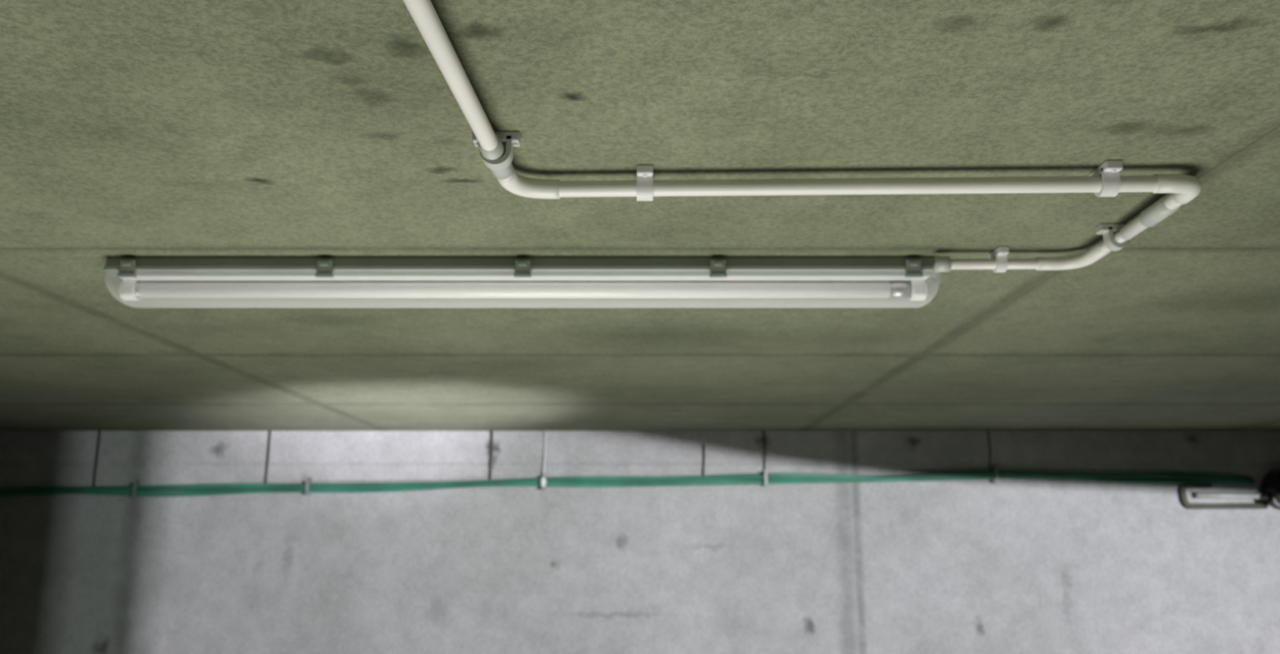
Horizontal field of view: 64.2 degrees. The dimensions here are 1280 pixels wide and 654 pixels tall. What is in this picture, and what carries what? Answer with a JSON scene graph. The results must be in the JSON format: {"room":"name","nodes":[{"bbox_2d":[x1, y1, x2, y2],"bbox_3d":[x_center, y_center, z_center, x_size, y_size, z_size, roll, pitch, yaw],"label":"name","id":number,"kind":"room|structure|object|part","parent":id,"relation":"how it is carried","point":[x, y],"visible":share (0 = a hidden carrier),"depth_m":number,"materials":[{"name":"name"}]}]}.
{"room":"parking garage","nodes":[
{"label":"parking garage","id":0,"kind":"room"},
{"bbox_2d":[0,0,1279,431],"bbox_3d":[0.400,-0.487,0.329,9.200,0.200,8.850,0,-12,0],"label":"ceiling","id":1,"kind":"structure","parent":0,"point":[124,123],"depth_m":1.41,"materials":[{"name":"concrete"}]},
{"bbox_2d":[103,256,941,307],"bbox_3d":[-0.190,-0.070,1.703,1.356,0.070,0.136,0,-12,0],"label":"light","id":2,"kind":"object","parent":1,"relation":"attached to","point":[140,277],"visible":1,"depth_m":1.66,"materials":[{"name":"white plastic"}]},
{"bbox_2d":[103,256,941,284],"bbox_3d":[-0.190,-0.091,1.708,1.356,0.026,0.122,0,-12,0],"label":"housing","id":3,"kind":"object","parent":2,"relation":"attached to","point":[131,270],"depth_m":1.66,"materials":[{"name":"plastic"}]},
{"bbox_2d":[103,271,941,307],"bbox_3d":[-0.190,-0.057,1.700,1.356,0.045,0.116,0,-12,0],"label":"diffuser","id":4,"kind":"object","parent":2,"relation":"attached to","point":[134,286],"depth_m":1.68,"materials":[{"name":"white plastic"}]},
{"bbox_2d":[0,430,1254,497],"bbox_3d":[-0.760,0.596,4.387,6.781,0.305,0.062,0,-12,0],"label":"cable bundle","id":5,"kind":"object","parent":1,"relation":"hanging from","point":[766,478],"visible":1,"depth_m":4.37,"materials":[{"name":"plastic"}]},
{"bbox_2d":[0,125,1279,431],"bbox_3d":[0.400,-0.075,1.878,9.200,0.011,5.250,0,-12,0],"label":"ceiling seam","id":6,"kind":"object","parent":1,"relation":"attached to","point":[1277,128],"depth_m":1.61,"materials":[{"name":"concrete"}]},
{"bbox_2d":[402,0,1201,272],"bbox_3d":[0.245,-0.331,0.497,0.950,0.040,2.342,0,-12,0],"label":"conduit","id":7,"kind":"object","parent":1,"relation":"attached to","point":[1105,180],"depth_m":1.25,"materials":[{"name":"white plastic"}]},
{"bbox_2d":[0,431,1279,653],"bbox_3d":[0.400,1.621,4.313,9.200,2.343,0.200,0,-12,0],"label":"wall","id":8,"kind":"structure","parent":0,"point":[1008,566],"depth_m":4.35,"materials":[{"name":"concrete"}]},
{"bbox_2d":[1179,468,1279,510],"bbox_3d":[2.585,0.686,4.323,0.539,0.179,0.144,0,-12,0],"label":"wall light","id":9,"kind":"object","parent":8,"relation":"attached to","point":[1270,486],"visible":1,"depth_m":4.35,"materials":[{"name":"metal"}]},
{"bbox_3d":[2.690,0.720,4.267,0.080,0.064,0.048,0,-12,0],"label":"chrome knob","id":10,"kind":"part","parent":9,"relation":"part of","materials":[{"name":"silver metal"}]}
]}

